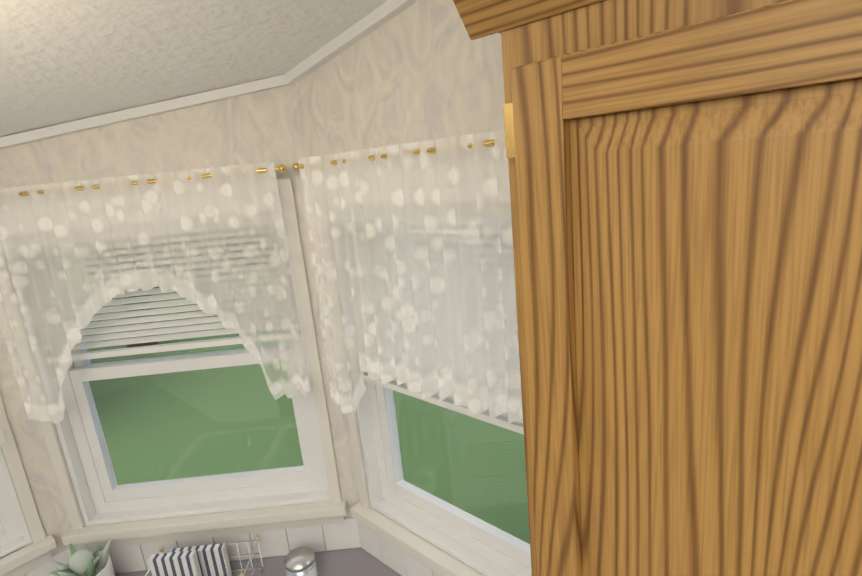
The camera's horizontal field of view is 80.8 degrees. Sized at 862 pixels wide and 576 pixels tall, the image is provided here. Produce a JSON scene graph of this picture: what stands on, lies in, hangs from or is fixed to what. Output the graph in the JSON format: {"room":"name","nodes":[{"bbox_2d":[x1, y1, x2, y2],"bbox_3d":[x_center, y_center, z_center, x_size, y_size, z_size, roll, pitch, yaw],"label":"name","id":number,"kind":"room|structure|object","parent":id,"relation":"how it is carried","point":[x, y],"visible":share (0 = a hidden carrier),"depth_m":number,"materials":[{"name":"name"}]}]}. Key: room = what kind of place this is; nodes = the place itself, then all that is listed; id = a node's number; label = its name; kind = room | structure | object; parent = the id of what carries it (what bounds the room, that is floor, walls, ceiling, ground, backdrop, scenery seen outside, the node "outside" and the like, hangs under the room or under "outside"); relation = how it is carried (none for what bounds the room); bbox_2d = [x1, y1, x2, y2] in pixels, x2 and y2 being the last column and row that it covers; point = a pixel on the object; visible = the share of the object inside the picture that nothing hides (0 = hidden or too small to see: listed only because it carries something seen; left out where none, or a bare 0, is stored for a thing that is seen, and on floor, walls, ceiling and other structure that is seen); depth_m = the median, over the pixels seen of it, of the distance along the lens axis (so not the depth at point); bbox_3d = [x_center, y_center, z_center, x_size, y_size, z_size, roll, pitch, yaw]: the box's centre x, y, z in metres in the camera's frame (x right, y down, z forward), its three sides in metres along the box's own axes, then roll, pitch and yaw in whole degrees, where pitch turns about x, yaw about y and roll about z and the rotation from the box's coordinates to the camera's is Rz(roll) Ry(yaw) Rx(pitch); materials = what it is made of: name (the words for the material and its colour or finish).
{"room":"kitchen","nodes":[
{"label":"kitchen","id":0,"kind":"room"},
{"bbox_2d":[0,333,67,557],"bbox_3d":[-2.970,1.326,-0.330,0.120,2.215,5.380,7,19,43],"label":"wall","id":1,"kind":"structure","parent":0,"point":[25,445],"depth_m":1.43,"materials":[{"name":"paper"}]},
{"bbox_2d":[0,427,4,446],"bbox_3d":[-1.423,0.183,1.016,0.092,0.650,0.800,7,19,43],"label":"curtain","id":2,"kind":"object","parent":1,"relation":"attached to","point":[2,439],"visible":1,"depth_m":1.32,"materials":[{"name":"white fabric"}]},
{"bbox_2d":[0,396,56,575],"bbox_3d":[-1.472,0.397,1.121,0.160,1.021,0.840,7,19,43],"label":"window","id":3,"kind":"structure","parent":1,"relation":"in","point":[10,530],"depth_m":1.43,"materials":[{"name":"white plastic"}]},
{"bbox_2d":[0,84,355,546],"bbox_3d":[-0.673,0.590,1.554,0.877,2.314,0.120,-6,14,-1],"label":"wall","id":4,"kind":"structure","parent":0,"point":[259,127],"depth_m":1.27,"materials":[{"name":"paper"}]},
{"bbox_2d":[0,162,309,423],"bbox_3d":[-0.726,0.024,1.305,0.807,0.610,0.092,-6,14,-1],"label":"curtain","id":5,"kind":"object","parent":4,"relation":"attached to","point":[100,214],"visible":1,"depth_m":1.25,"materials":[{"name":"white fabric"}]},
{"bbox_2d":[0,178,347,549],"bbox_3d":[-0.706,0.243,1.448,0.827,1.021,0.160,-6,14,-1],"label":"window","id":6,"kind":"structure","parent":4,"relation":"in","point":[108,493],"depth_m":1.48,"materials":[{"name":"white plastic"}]},
{"bbox_2d":[16,227,299,363],"bbox_3d":[-0.729,0.003,1.362,0.701,0.419,0.040,-6,14,-1],"label":"window blind","id":7,"kind":"object","parent":6,"relation":"attached to","point":[98,343],"visible":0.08,"depth_m":1.38,"materials":[{"name":"white plastic"}]},
{"bbox_2d":[0,0,386,136],"bbox_3d":[-1.182,0.014,-2.072,5.000,0.888,6.400,7,19,43],"label":"ceiling","id":8,"kind":"structure","parent":0,"point":[63,61],"depth_m":0.95,"materials":[{"name":"white paint"}]},
{"bbox_2d":[0,0,418,148],"bbox_3d":[-1.173,0.099,-2.052,4.602,0.758,6.000,7,19,43],"label":"crown molding","id":9,"kind":"structure","parent":8,"relation":"attached to","point":[379,16],"depth_m":1.22,"materials":[{"name":"white paint"}]},
{"bbox_2d":[293,0,504,575],"bbox_3d":[1.227,0.426,0.118,3.980,2.951,0.120,7,19,43],"label":"wall","id":10,"kind":"structure","parent":0,"point":[423,70],"depth_m":1.00,"materials":[{"name":"paper"}]},
{"bbox_2d":[292,130,522,422],"bbox_3d":[-0.015,0.030,1.040,0.775,0.630,0.092,7,19,43],"label":"curtain","id":11,"kind":"object","parent":10,"relation":"attached to","point":[461,183],"visible":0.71,"depth_m":0.99,"materials":[{"name":"white fabric"}]},
{"bbox_2d":[320,226,531,575],"bbox_3d":[0.083,0.241,1.141,0.840,1.021,0.160,7,19,43],"label":"window","id":12,"kind":"structure","parent":10,"relation":"in","point":[512,553],"depth_m":1.34,"materials":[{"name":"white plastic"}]},
{"bbox_2d":[339,226,523,434],"bbox_3d":[0.044,0.037,1.071,0.714,0.495,0.040,7,19,43],"label":"window blind","id":13,"kind":"object","parent":12,"relation":"attached to","point":[500,420],"depth_m":1.10,"materials":[{"name":"white plastic"}]},
{"bbox_2d":[465,0,861,575],"bbox_3d":[0.413,0.097,0.475,0.587,0.832,0.327,7,19,43],"label":"upper cabinet","id":14,"kind":"object","parent":10,"relation":"attached to","point":[685,179],"depth_m":0.41,"materials":[{"name":"brown wood"}]},
{"bbox_3d":[-0.929,2.605,-1.438,5.000,0.120,6.400,7,19,43],"label":"floor","id":15,"kind":"structure","parent":0,"visible":0},
{"bbox_3d":[-0.582,1.430,1.126,0.710,0.875,0.571,-6,14,-1],"label":"base cabinet","id":16,"kind":"object","parent":15,"relation":"on","visible":0},
{"bbox_2d":[115,547,400,575],"bbox_3d":[-0.583,1.109,0.498,2.189,0.038,2.122,7,19,43],"label":"countertop","id":17,"kind":"structure","parent":16,"relation":"on","point":[359,561],"depth_m":1.50,"materials":[{"name":"laminate"}]},
{"bbox_2d":[49,539,114,575],"bbox_3d":[-0.956,0.807,1.397,0.147,0.189,0.150,-6,14,-1],"label":"potted plant","id":18,"kind":"object","parent":17,"relation":"on","point":[86,562],"visible":1,"depth_m":1.38,"materials":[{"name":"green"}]},
{"bbox_2d":[145,535,263,575],"bbox_3d":[-0.640,0.790,1.413,0.296,0.146,0.156,-6,14,-1],"label":"dish rack","id":19,"kind":"object","parent":17,"relation":"on","point":[209,560],"visible":1,"depth_m":1.42,"materials":[{"name":"silver metal"}]},
{"bbox_2d":[22,517,438,575],"bbox_3d":[0.095,1.127,-0.154,4.069,0.105,2.124,7,19,43],"label":"backsplash","id":20,"kind":"structure","parent":17,"relation":"on","point":[350,532],"depth_m":1.53,"materials":[{"name":"white tile"}]},
{"bbox_2d":[284,547,317,575],"bbox_3d":[-0.364,0.794,1.424,0.082,0.089,0.082,-6,14,-1],"label":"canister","id":21,"kind":"object","parent":17,"relation":"on","point":[299,561],"visible":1,"depth_m":1.40,"materials":[{"name":"silver glass"}]},
{"label":"outside","id":22,"kind":"structure","parent":0,"visible":0},
{"bbox_2d":[61,252,529,543],"bbox_3d":[-2.587,0.405,10.926,75.000,0.100,70.000,7,19,43],"label":"ground","id":23,"kind":"structure","parent":22,"point":[288,410],"depth_m":5.46,"materials":[{"name":"green plant"}]},
{"bbox_2d":[124,244,157,347],"bbox_3d":[-5.400,-2.926,8.917,3.573,7.884,5.037,7,19,43],"label":"window blind","id":24,"kind":"object","parent":23,"relation":"on","point":[140,344],"depth_m":8.69,"materials":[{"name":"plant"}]},
{"bbox_2d":[83,233,269,278],"bbox_3d":[-6.460,-1.488,16.069,1.831,2.308,7.936,7,19,43],"label":"window blind","id":25,"kind":"object","parent":23,"relation":"on","point":[186,255],"depth_m":14.74,"materials":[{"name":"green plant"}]},
{"bbox_2d":[381,230,514,297],"bbox_3d":[5.609,-2.494,5.763,15.600,6.400,9.100,7,19,43],"label":"house","id":26,"kind":"structure","parent":23,"relation":"on","point":[448,250],"depth_m":5.51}
]}

